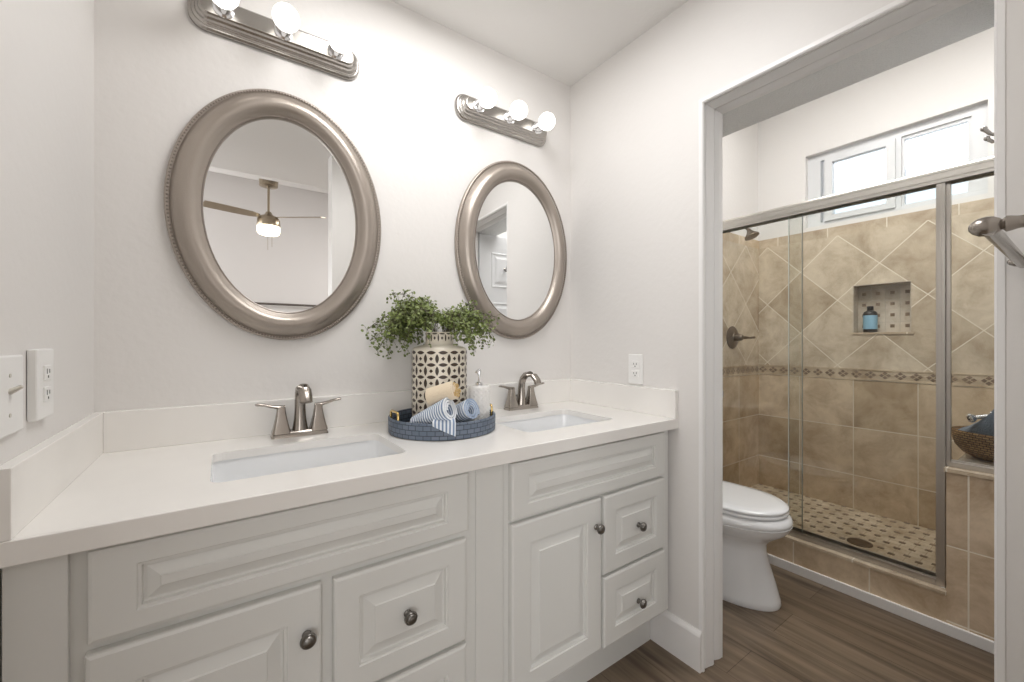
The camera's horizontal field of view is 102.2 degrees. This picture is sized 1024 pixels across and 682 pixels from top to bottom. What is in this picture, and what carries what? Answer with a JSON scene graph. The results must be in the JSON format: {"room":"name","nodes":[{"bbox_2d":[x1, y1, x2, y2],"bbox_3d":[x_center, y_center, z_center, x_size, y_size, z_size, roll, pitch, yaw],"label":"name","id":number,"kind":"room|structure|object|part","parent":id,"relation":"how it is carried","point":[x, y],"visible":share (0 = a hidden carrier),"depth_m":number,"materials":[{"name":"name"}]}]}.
{"room":"bathroom","nodes":[
{"label":"bathroom","id":0,"kind":"room"},
{"bbox_2d":[0,0,93,681],"bbox_3d":[-0.714,-0.035,0.438,0.120,2.450,1.478,0,0,-35],"label":"wall","id":1,"kind":"structure","parent":0,"point":[47,46],"depth_m":0.79,"materials":[{"name":"white paint"}]},
{"bbox_2d":[0,355,23,438],"bbox_3d":[-0.764,0.084,0.634,0.021,0.123,0.112,0,0,-35],"label":"light switch","id":2,"kind":"object","parent":1,"relation":"attached to","point":[11,366],"visible":1,"depth_m":0.63,"materials":[{"name":"white plastic"}]},
{"bbox_2d":[27,348,53,421],"bbox_3d":[-0.842,0.076,0.740,0.016,0.124,0.084,0,0,-35],"label":"wall outlet","id":3,"kind":"object","parent":1,"relation":"attached to","point":[40,362],"visible":1,"depth_m":0.72,"materials":[{"name":"white plastic"}]},
{"bbox_2d":[43,365,50,380],"bbox_3d":[-0.837,0.057,0.744,0.004,0.027,0.034,0,0,-35],"label":"receptacle","id":4,"kind":"object","parent":3,"relation":"attached to","point":[46,368],"depth_m":0.74,"materials":[{"name":"white plastic"}]},
{"bbox_2d":[43,385,50,401],"bbox_3d":[-0.837,0.095,0.744,0.004,0.027,0.034,0,0,-35],"label":"receptacle","id":5,"kind":"object","parent":3,"relation":"attached to","point":[46,388],"depth_m":0.74,"materials":[{"name":"white plastic"}]},
{"bbox_2d":[0,412,103,541],"bbox_3d":[-0.911,0.239,0.841,0.020,0.106,0.592,0,0,-35],"label":"backsplash","id":6,"kind":"structure","parent":1,"relation":"attached to","point":[32,479],"depth_m":0.72,"materials":[{"name":"white stone"}]},
{"bbox_2d":[94,0,758,486],"bbox_3d":[0.369,-0.285,2.168,3.882,2.950,0.134,0,0,-35],"label":"wall","id":7,"kind":"structure","parent":0,"point":[158,343],"depth_m":1.45,"materials":[{"name":"white paint"}]},
{"bbox_2d":[163,89,380,339],"bbox_3d":[-0.715,-0.398,1.312,0.604,0.790,0.042,0,0,-35],"label":"oval mirror","id":8,"kind":"object","parent":7,"relation":"attached to","point":[272,211],"visible":1,"depth_m":1.30,"materials":[{"name":"beige mirror"}]},
{"bbox_2d":[203,118,355,311],"bbox_3d":[-0.722,-0.398,1.322,0.430,0.616,0.001,0,0,-35],"label":"mirror glass","id":9,"kind":"object","parent":8,"relation":"attached to","point":[279,201],"depth_m":1.31,"materials":[{"name":"white"}]},
{"bbox_2d":[187,0,358,79],"bbox_3d":[-0.694,-0.960,1.260,0.476,0.106,0.154,0,0,-35],"label":"vanity light","id":10,"kind":"object","parent":7,"relation":"attached to","point":[280,36],"visible":1,"depth_m":1.26,"materials":[{"name":"silver metal"}]},
{"bbox_2d":[212,2,233,18],"bbox_3d":[-0.826,-0.960,1.182,0.052,0.052,0.032,0,0,-35],"label":"socket","id":11,"kind":"object","parent":10,"relation":"attached to","point":[218,12],"depth_m":1.18,"materials":[{"name":"silver metal"}]},
{"bbox_3d":[-0.800,-0.960,1.145,0.073,0.073,0.086,0,0,-35],"label":"bulb","id":12,"kind":"part","parent":10,"relation":"part of","materials":[{"name":"white glass"}]},
{"bbox_2d":[274,24,292,40],"bbox_3d":[-0.701,-0.960,1.270,0.052,0.052,0.032,0,0,-35],"label":"socket","id":13,"kind":"object","parent":10,"relation":"attached to","point":[279,35],"depth_m":1.27,"materials":[{"name":"silver metal"}]},
{"bbox_3d":[-0.675,-0.960,1.233,0.073,0.073,0.086,0,0,-35],"label":"bulb","id":14,"kind":"part","parent":10,"relation":"part of","materials":[{"name":"white glass"}]},
{"bbox_2d":[327,44,343,59],"bbox_3d":[-0.576,-0.960,1.358,0.052,0.052,0.032,0,0,-35],"label":"socket","id":15,"kind":"object","parent":10,"relation":"attached to","point":[332,54],"depth_m":1.36,"materials":[{"name":"silver metal"}]},
{"bbox_3d":[-0.550,-0.960,1.321,0.073,0.073,0.086,0,0,-35],"label":"bulb","id":16,"kind":"part","parent":10,"relation":"part of","materials":[{"name":"white glass"}]},
{"bbox_2d":[103,379,569,452],"bbox_3d":[-0.395,0.239,1.554,1.646,0.106,0.020,0,0,-35],"label":"backsplash","id":17,"kind":"structure","parent":7,"relation":"attached to","point":[123,430],"depth_m":1.24,"materials":[{"name":"white stone"}]},
{"bbox_2d":[455,87,554,146],"bbox_3d":[0.005,-0.960,1.752,0.476,0.106,0.154,0,0,-35],"label":"vanity light","id":18,"kind":"object","parent":7,"relation":"attached to","point":[482,112],"visible":1,"depth_m":1.74,"materials":[{"name":"silver metal"}]},
{"bbox_2d":[473,99,484,112],"bbox_3d":[-0.126,-0.960,1.674,0.052,0.052,0.032,0,0,-35],"label":"socket","id":19,"kind":"object","parent":18,"relation":"attached to","point":[477,107],"depth_m":1.67,"materials":[{"name":"silver metal"}]},
{"bbox_3d":[-0.100,-0.960,1.637,0.073,0.073,0.086,0,0,-35],"label":"bulb","id":20,"kind":"part","parent":18,"relation":"part of","materials":[{"name":"white glass"}]},
{"bbox_2d":[505,111,514,123],"bbox_3d":[-0.002,-0.960,1.762,0.052,0.052,0.032,0,0,-35],"label":"socket","id":21,"kind":"object","parent":18,"relation":"attached to","point":[509,119],"depth_m":1.76,"materials":[{"name":"silver metal"}]},
{"bbox_3d":[0.025,-0.960,1.725,0.073,0.073,0.086,0,0,-35],"label":"bulb","id":22,"kind":"part","parent":18,"relation":"part of","materials":[{"name":"white glass"}]},
{"bbox_2d":[533,121,542,133],"bbox_3d":[0.123,-0.960,1.849,0.052,0.052,0.032,0,0,-35],"label":"socket","id":23,"kind":"object","parent":18,"relation":"attached to","point":[537,129],"depth_m":1.85,"materials":[{"name":"silver metal"}]},
{"bbox_3d":[0.149,-0.960,1.812,0.073,0.073,0.086,0,0,-35],"label":"bulb","id":24,"kind":"part","parent":18,"relation":"part of","materials":[{"name":"white glass"}]},
{"bbox_2d":[454,161,566,338],"bbox_3d":[0.025,-0.402,1.833,0.604,0.790,0.042,0,0,-35],"label":"oval mirror","id":25,"kind":"object","parent":7,"relation":"attached to","point":[510,241],"visible":0.99,"depth_m":1.82,"materials":[{"name":"beige mirror"}]},
{"bbox_2d":[475,181,553,319],"bbox_3d":[0.019,-0.402,1.842,0.430,0.616,0.001,0,0,-33],"label":"mirror glass","id":26,"kind":"object","parent":25,"relation":"attached to","point":[514,222],"depth_m":1.84,"materials":[{"name":"white"}]},
{"bbox_2d":[726,326,755,348],"bbox_3d":[1.610,-0.025,2.901,0.206,0.160,0.100,0,0,-35],"label":"shower valve","id":27,"kind":"object","parent":7,"relation":"attached to","point":[732,337],"visible":1,"depth_m":2.89,"materials":[{"name":"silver metal"}]},
{"bbox_3d":[1.636,-0.025,2.910,0.161,0.054,0.060,0,0,-26],"label":"lever","id":28,"kind":"part","parent":27,"relation":"part of","materials":[{"name":"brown metal"}]},
{"bbox_2d":[745,228,758,240],"bbox_3d":[1.584,-0.750,2.825,0.092,0.133,0.195,0,0,-35],"label":"showerhead","id":29,"kind":"object","parent":7,"relation":"attached to","point":[751,234],"visible":0.65,"depth_m":2.77,"materials":[{"name":"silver metal"}]},
{"bbox_2d":[391,0,688,86],"bbox_3d":[0.183,-1.310,0.628,1.806,0.100,2.198,0,0,-35],"label":"ceiling","id":30,"kind":"structure","parent":0,"point":[564,41],"depth_m":1.64,"materials":[{"name":"white paint"}]},
{"bbox_2d":[587,564,993,681],"bbox_3d":[1.114,1.240,-0.715,6.200,0.100,5.750,0,0,-35],"label":"floor","id":31,"kind":"structure","parent":0,"point":[819,632],"depth_m":1.58,"materials":[{"name":"brown wood"}]},
{"bbox_2d":[2,465,503,681],"bbox_3d":[-0.539,0.760,1.091,0.908,0.859,0.606,0,0,-35],"label":"vanity cabinet","id":32,"kind":"object","parent":31,"relation":"on","point":[405,583],"visible":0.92,"depth_m":0.83,"materials":[{"name":"white paint"}]},
{"bbox_3d":[-0.545,0.755,0.767,0.351,0.499,0.019,0,0,-35],"label":"door","id":33,"kind":"part","parent":32,"relation":"part of","materials":[{"name":"white paint"}]},
{"bbox_3d":[-0.401,0.414,0.869,0.698,0.152,0.019,0,0,-35],"label":"false drawer","id":34,"kind":"part","parent":32,"relation":"part of","materials":[{"name":"white paint"}]},
{"bbox_3d":[-0.410,0.600,0.831,0.031,0.031,0.032,0,0,-35],"label":"knob","id":35,"kind":"part","parent":32,"relation":"part of","materials":[{"name":"grey metal"}]},
{"bbox_2d":[0,379,677,568],"bbox_3d":[-0.230,0.259,1.320,1.686,0.145,0.592,0,0,-35],"label":"countertop","id":36,"kind":"structure","parent":32,"relation":"on","point":[109,478],"depth_m":0.99,"materials":[{"name":"white stone"}]},
{"bbox_2d":[255,384,340,439],"bbox_3d":[-0.656,0.210,1.278,0.178,0.164,0.178,0,0,9],"label":"faucet","id":37,"kind":"object","parent":36,"relation":"on","point":[281,429],"visible":1,"depth_m":1.27,"materials":[{"name":"silver metal"}]},
{"bbox_3d":[-0.725,0.196,1.238,0.079,0.024,0.022,0,0,-40],"label":"lever","id":38,"kind":"part","parent":37,"relation":"part of","materials":[{"name":"silver metal"}]},
{"bbox_3d":[-0.703,0.239,1.257,0.052,0.082,0.048,0,0,-35],"label":"handle","id":39,"kind":"part","parent":37,"relation":"part of","materials":[{"name":"silver metal"}]},
{"bbox_3d":[-0.630,0.209,1.244,0.052,0.163,0.146,0,0,-35],"label":"spout","id":40,"kind":"part","parent":37,"relation":"part of","materials":[{"name":"silver metal"}]},
{"bbox_3d":[-0.618,0.239,1.316,0.052,0.082,0.048,0,0,-35],"label":"handle","id":41,"kind":"part","parent":37,"relation":"part of","materials":[{"name":"silver metal"}]},
{"bbox_3d":[-0.593,0.196,1.331,0.079,0.024,0.022,0,0,-30],"label":"lever","id":42,"kind":"part","parent":37,"relation":"part of","materials":[{"name":"silver metal"}]},
{"bbox_2d":[211,440,397,482],"bbox_3d":[-0.524,0.390,1.077,0.458,0.152,0.316,0,0,-35],"label":"undermount sink","id":43,"kind":"object","parent":36,"relation":"in","point":[268,464],"visible":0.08,"depth_m":1.18,"materials":[{"name":"white ceramic"}]},
{"bbox_2d":[388,404,494,440],"bbox_3d":[-0.230,0.254,1.374,0.350,0.075,0.350,0,0,-35],"label":"round tray","id":44,"kind":"object","parent":36,"relation":"on","point":[399,425],"visible":0.66,"depth_m":1.23,"materials":[{"name":"blue wicker"}]},
{"bbox_3d":[-0.366,0.236,1.285,0.008,0.040,0.080,0,0,-33],"label":"handle","id":45,"kind":"part","parent":44,"relation":"part of","materials":[{"name":"gold metal"}]},
{"bbox_2d":[410,397,457,435],"bbox_3d":[-0.238,0.222,1.234,0.162,0.113,0.077,0,0,21],"label":"rolled washcloth","id":46,"kind":"object","parent":44,"relation":"in","point":[442,414],"visible":0.88,"depth_m":1.20,"materials":[{"name":"white fabric"}]},
{"bbox_2d":[425,381,460,405],"bbox_3d":[-0.210,0.160,1.255,0.105,0.082,0.055,0,0,21],"label":"towel","id":47,"kind":"object","parent":46,"relation":"on","point":[434,394],"visible":0.95,"depth_m":1.23,"materials":[{"name":"beige fabric"}]},
{"bbox_2d":[412,332,466,416],"bbox_3d":[-0.252,0.127,1.436,0.189,0.316,0.188,0,0,-35],"label":"vase","id":48,"kind":"object","parent":44,"relation":"on","point":[444,362],"visible":0.74,"depth_m":1.36,"materials":[{"name":"beige ceramic"}]},
{"bbox_2d":[361,289,500,358],"bbox_3d":[-0.263,-0.051,1.424,0.459,0.233,0.381,0,0,-35],"label":"potted fern","id":49,"kind":"object","parent":48,"relation":"in","point":[408,316],"visible":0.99,"depth_m":1.37,"materials":[{"name":"green plant"}]},
{"bbox_2d":[455,398,479,422],"bbox_3d":[-0.156,0.226,1.295,0.106,0.097,0.068,0,0,40],"label":"rolled washcloth","id":50,"kind":"object","parent":44,"relation":"in","point":[468,409],"visible":0.72,"depth_m":1.26,"materials":[{"name":"blue fabric"}]},
{"bbox_2d":[468,369,489,420],"bbox_3d":[-0.110,0.189,1.384,0.073,0.191,0.073,0,0,-35],"label":"soap dispenser","id":51,"kind":"object","parent":44,"relation":"on","point":[479,392],"visible":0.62,"depth_m":1.36,"materials":[{"name":"white ceramic"}]},
{"bbox_2d":[468,385,489,420],"bbox_3d":[-0.110,0.217,1.384,0.073,0.135,0.073,0,0,-35],"label":"bottle","id":52,"kind":"object","parent":51,"relation":"attached to","point":[479,393],"depth_m":1.36,"materials":[{"name":"white ceramic"}]},
{"bbox_2d":[499,371,543,410],"bbox_3d":[0.045,0.210,1.781,0.178,0.164,0.178,0,0,9],"label":"faucet","id":53,"kind":"object","parent":36,"relation":"on","point":[511,404],"visible":1,"depth_m":1.77,"materials":[{"name":"silver metal"}]},
{"bbox_3d":[-0.024,0.196,1.741,0.079,0.024,0.022,0,0,-40],"label":"lever","id":54,"kind":"part","parent":53,"relation":"part of","materials":[{"name":"silver metal"}]},
{"bbox_3d":[-0.002,0.239,1.759,0.052,0.082,0.048,0,0,-35],"label":"handle","id":55,"kind":"part","parent":53,"relation":"part of","materials":[{"name":"silver metal"}]},
{"bbox_3d":[0.070,0.209,1.747,0.052,0.163,0.146,0,0,-35],"label":"spout","id":56,"kind":"part","parent":53,"relation":"part of","materials":[{"name":"silver metal"}]},
{"bbox_3d":[0.083,0.239,1.819,0.052,0.082,0.048,0,0,-35],"label":"handle","id":57,"kind":"part","parent":53,"relation":"part of","materials":[{"name":"silver metal"}]},
{"bbox_2d":[497,414,599,431],"bbox_3d":[0.140,0.390,1.543,0.443,0.152,0.316,0,0,-35],"label":"undermount sink","id":58,"kind":"object","parent":36,"relation":"in","point":[562,420],"visible":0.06,"depth_m":1.70,"materials":[{"name":"white ceramic"}]},
{"bbox_3d":[-0.252,0.636,0.973,0.320,0.260,0.019,0,0,-35],"label":"drawer","id":59,"kind":"part","parent":32,"relation":"part of","materials":[{"name":"white paint"}]},
{"bbox_3d":[-0.235,0.637,0.954,0.031,0.031,0.032,0,0,-35],"label":"knob","id":60,"kind":"part","parent":32,"relation":"part of","materials":[{"name":"grey metal"}]},
{"bbox_3d":[-0.252,0.890,0.973,0.320,0.229,0.019,0,0,-35],"label":"drawer","id":61,"kind":"part","parent":32,"relation":"part of","materials":[{"name":"white paint"}]},
{"bbox_2d":[504,431,667,681],"bbox_3d":[0.142,0.760,1.571,0.756,0.859,0.606,0,0,-35],"label":"vanity cabinet","id":62,"kind":"object","parent":31,"relation":"on","point":[586,529],"visible":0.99,"depth_m":1.31,"materials":[{"name":"white paint"}]},
{"bbox_3d":[0.141,0.757,1.249,0.357,0.495,0.019,0,0,-35],"label":"door","id":63,"kind":"part","parent":62,"relation":"part of","materials":[{"name":"white paint"}]},
{"bbox_3d":[0.281,0.420,1.347,0.699,0.160,0.019,0,0,-35],"label":"false drawer","id":64,"kind":"part","parent":62,"relation":"part of","materials":[{"name":"white paint"}]},
{"bbox_3d":[0.279,0.598,1.316,0.031,0.031,0.032,0,0,-35],"label":"knob","id":65,"kind":"part","parent":62,"relation":"part of","materials":[{"name":"grey metal"}]},
{"bbox_3d":[0.431,0.639,1.454,0.330,0.258,0.019,0,0,-35],"label":"drawer","id":66,"kind":"part","parent":62,"relation":"part of","materials":[{"name":"white paint"}]},
{"bbox_3d":[0.431,0.894,1.454,0.330,0.232,0.019,0,0,-35],"label":"drawer","id":67,"kind":"part","parent":62,"relation":"part of","materials":[{"name":"white paint"}]},
{"bbox_3d":[0.453,0.912,1.438,0.031,0.031,0.032,0,0,-35],"label":"knob","id":68,"kind":"part","parent":62,"relation":"part of","materials":[{"name":"grey metal"}]},
{"bbox_3d":[0.453,0.645,1.438,0.031,0.031,0.032,0,0,-35],"label":"knob","id":69,"kind":"part","parent":62,"relation":"part of","materials":[{"name":"grey metal"}]},
{"bbox_2d":[723,481,792,611],"bbox_3d":[1.000,0.806,2.094,0.420,0.768,0.731,0,0,-35],"label":"toilet","id":70,"kind":"object","parent":31,"relation":"on","point":[753,518],"visible":0.39,"depth_m":1.85,"materials":[{"name":"white ceramic"}]},
{"bbox_3d":[1.063,0.769,2.004,0.358,0.016,0.483,0,0,-35],"label":"seat","id":71,"kind":"part","parent":70,"relation":"part of","materials":[{"name":"white plastic"}]},
{"bbox_3d":[1.063,0.748,2.004,0.356,0.024,0.483,0,0,-35],"label":"lid","id":72,"kind":"part","parent":70,"relation":"part of","materials":[{"name":"white plastic"}]},
{"bbox_2d":[767,466,993,640],"bbox_3d":[1.760,0.853,1.792,0.136,0.674,2.108,0,0,-35],"label":"curb","id":73,"kind":"object","parent":31,"relation":"on","point":[966,602],"visible":0.56,"depth_m":1.66,"materials":[{"name":"tile"}]},
{"bbox_2d":[723,156,993,587],"bbox_3d":[1.754,0.152,1.783,0.063,1.734,2.095,0,0,-35],"label":"shower door frame","id":74,"kind":"structure","parent":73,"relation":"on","point":[942,179],"depth_m":1.71,"materials":[{"name":"silver metal"}]},
{"bbox_3d":[1.754,-0.683,1.783,0.063,0.064,2.095,0,0,-35],"label":"rail","id":75,"kind":"part","parent":74,"relation":"part of","materials":[{"name":"silver metal"}]},
{"bbox_3d":[1.800,0.181,1.720,0.054,1.674,0.040,0,0,-35],"label":"post","id":76,"kind":"part","parent":74,"relation":"part of","materials":[{"name":"silver metal"}]},
{"bbox_2d":[768,554,993,653],"bbox_3d":[1.706,1.167,1.754,0.012,0.046,2.108,0,0,-35],"label":"baseboard","id":77,"kind":"structure","parent":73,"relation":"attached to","point":[983,643],"depth_m":1.81,"materials":[{"name":"white wood"}]},
{"bbox_2d":[570,0,1023,681],"bbox_3d":[0.802,-0.285,1.431,0.131,2.950,1.598,0,0,-35],"label":"wall","id":78,"kind":"structure","parent":0,"point":[634,117],"depth_m":1.57,"materials":[{"name":"white paint"}]},
{"bbox_2d":[570,379,677,418],"bbox_3d":[0.452,0.239,1.799,0.020,0.106,0.592,0,0,-35],"label":"backsplash","id":79,"kind":"structure","parent":78,"relation":"attached to","point":[641,399],"depth_m":1.73,"materials":[{"name":"white stone"}]},
{"bbox_2d":[629,354,642,384],"bbox_3d":[0.514,0.117,1.720,0.007,0.124,0.072,0,0,-35],"label":"wall outlet","id":80,"kind":"object","parent":78,"relation":"attached to","point":[635,360],"visible":1,"depth_m":1.71,"materials":[{"name":"white plastic"}]},
{"bbox_2d":[632,361,638,367],"bbox_3d":[0.513,0.098,1.719,0.004,0.027,0.034,0,0,-35],"label":"receptacle","id":81,"kind":"object","parent":80,"relation":"attached to","point":[635,364],"depth_m":1.72,"materials":[{"name":"grey plastic"}]},
{"bbox_2d":[632,370,638,376],"bbox_3d":[0.513,0.136,1.719,0.004,0.027,0.034,0,0,-35],"label":"receptacle","id":82,"kind":"object","parent":80,"relation":"attached to","point":[635,373],"depth_m":1.72,"materials":[{"name":"grey plastic"}]},
{"bbox_2d":[650,610,701,672],"bbox_3d":[0.481,1.117,1.762,0.014,0.145,0.686,0,0,-35],"label":"baseboard","id":83,"kind":"structure","parent":78,"relation":"attached to","point":[683,640],"depth_m":1.55,"materials":[{"name":"white wood"}]},
{"bbox_2d":[699,99,722,671],"bbox_3d":[0.736,0.159,1.526,0.135,2.062,0.018,0,0,-35],"label":"door frame","id":84,"kind":"structure","parent":78,"relation":"attached to","point":[710,119],"depth_m":1.51,"materials":[{"name":"white wood"}]},
{"bbox_2d":[702,0,973,113],"bbox_3d":[0.936,-0.863,1.241,0.135,0.018,0.690,0,0,-35],"label":"door frame","id":85,"kind":"structure","parent":78,"relation":"attached to","point":[897,17],"depth_m":1.21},
{"bbox_2d":[994,0,1004,681],"bbox_3d":[1.136,0.159,0.956,0.135,2.062,0.018,0,0,-35],"label":"door frame","id":86,"kind":"structure","parent":78,"relation":"attached to","point":[999,5],"depth_m":0.92,"materials":[{"name":"white wood"}]},
{"bbox_3d":[1.460,0.166,1.215,0.672,2.023,0.102,0,0,-35],"label":"door","id":87,"kind":"structure","parent":78,"relation":"in","visible":0},
{"bbox_2d":[980,126,993,142],"bbox_3d":[1.359,-0.586,1.161,0.032,0.056,0.058,0,0,-35],"label":"robe hook","id":88,"kind":"object","parent":87,"relation":"attached to","point":[984,129],"visible":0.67,"depth_m":1.17,"materials":[{"name":"silver metal"}]},
{"bbox_2d":[750,484,935,571],"bbox_3d":[1.875,1.129,2.457,0.834,0.081,1.153,0,0,-35],"label":"floor","id":89,"kind":"structure","parent":0,"point":[909,543],"depth_m":2.40,"materials":[{"name":"tile"}]},
{"bbox_2d":[847,537,872,547],"bbox_3d":[1.878,1.087,2.231,0.110,0.004,0.110,0,0,-35],"label":"floor drain","id":90,"kind":"object","parent":89,"relation":"on","point":[855,541],"visible":1,"depth_m":2.23,"materials":[{"name":"brown metal"}]},
{"bbox_2d":[958,453,993,465],"bbox_3d":[2.483,0.803,1.596,0.822,0.574,0.955,0,0,-35],"label":"bench","id":91,"kind":"object","parent":89,"relation":"on","point":[966,457],"depth_m":1.78,"materials":[{"name":"tile"}]},
{"bbox_2d":[952,426,993,461],"bbox_3d":[2.140,0.456,1.755,0.286,0.120,0.380,0,0,-35],"label":"wicker basket","id":92,"kind":"object","parent":91,"relation":"on","point":[980,446],"visible":0.55,"depth_m":1.78,"materials":[{"name":"brown wicker"}]},
{"bbox_2d":[958,409,993,435],"bbox_3d":[2.140,0.305,1.755,0.258,0.321,0.346,0,0,-35],"label":"folded towel","id":93,"kind":"object","parent":92,"relation":"in","point":[985,426],"visible":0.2,"depth_m":1.75,"materials":[{"name":"blue fabric"}]},
{"bbox_2d":[723,0,993,136],"bbox_3d":[1.078,-1.310,1.313,0.185,0.899,2.108,0,0,-35],"label":"ceiling","id":94,"kind":"structure","parent":0,"point":[974,17],"depth_m":1.27,"materials":[{"name":"white paint"}]},
{"bbox_2d":[758,27,993,240],"bbox_3d":[2.598,-0.285,2.381,0.250,2.950,2.108,0,0,-35],"label":"wall","id":95,"kind":"structure","parent":0,"point":[958,76],"depth_m":2.63,"materials":[{"name":"white paint"}]},
{"bbox_2d":[759,197,993,529],"bbox_3d":[2.526,0.163,2.331,0.106,1.855,2.108,0,0,-35],"label":"shower tile","id":96,"kind":"structure","parent":95,"relation":"attached to","point":[869,398],"depth_m":2.63,"materials":[{"name":"stone"}]},
{"bbox_2d":[863,306,877,332],"bbox_3d":[2.299,-0.138,2.650,0.072,0.168,0.072,0,0,-35],"label":"lotion bottle","id":97,"kind":"object","parent":96,"relation":"on","point":[870,317],"visible":0.95,"depth_m":2.63,"materials":[{"name":"blue plastic"}]},
{"bbox_2d":[966,411,991,422],"bbox_3d":[2.017,0.325,1.772,0.040,0.059,0.094,0,0,-44],"label":"bar","id":98,"kind":"object","parent":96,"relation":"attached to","point":[970,417],"visible":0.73,"depth_m":1.78,"materials":[{"name":"silver metal"}]},
{"bbox_3d":[1.995,0.334,1.794,0.040,0.041,0.034,0,0,-35],"label":"knob","id":99,"kind":"part","parent":98,"relation":"part of","materials":[{"name":"silver metal"}]},
{"bbox_2d":[808,103,987,227],"bbox_3d":[2.372,-1.048,2.608,0.090,0.505,0.848,0,0,-35],"label":"window","id":100,"kind":"structure","parent":95,"relation":"in","point":[821,168],"depth_m":2.56,"materials":[{"name":"white plastic"}]},
{"bbox_3d":[2.276,-1.038,2.709,0.050,0.424,0.365,0,0,-35],"label":"sash","id":101,"kind":"part","parent":100,"relation":"part of","materials":[{"name":"white plastic"}]},
{"label":"outside","id":102,"kind":"structure","parent":0,"visible":0},
{"bbox_2d":[835,154,967,213],"bbox_3d":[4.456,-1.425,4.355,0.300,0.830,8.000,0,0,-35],"label":"window","id":103,"kind":"structure","parent":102,"point":[962,187],"depth_m":4.38,"materials":[{"name":"white"}]},
{"bbox_3d":[0.843,-0.035,0.556,0.808,2.450,0.120,0,0,-35],"label":"wall","id":104,"kind":"structure","parent":0,"visible":0},
{"bbox_2d":[968,215,1023,267],"bbox_3d":[0.904,-0.170,0.725,0.505,0.052,0.084,0,0,-35],"label":"towel bar","id":105,"kind":"object","parent":104,"relation":"attached to","point":[991,228],"visible":1,"depth_m":0.61,"materials":[{"name":"silver metal"}]},
{"bbox_3d":[0.719,-0.170,0.594,0.052,0.052,0.084,0,0,-35],"label":"post","id":106,"kind":"part","parent":105,"relation":"part of","materials":[{"name":"silver metal"}]},
{"bbox_3d":[1.094,-0.170,0.858,0.042,0.042,0.084,0,0,-35],"label":"post","id":107,"kind":"part","parent":105,"relation":"part of","materials":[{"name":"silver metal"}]}
]}

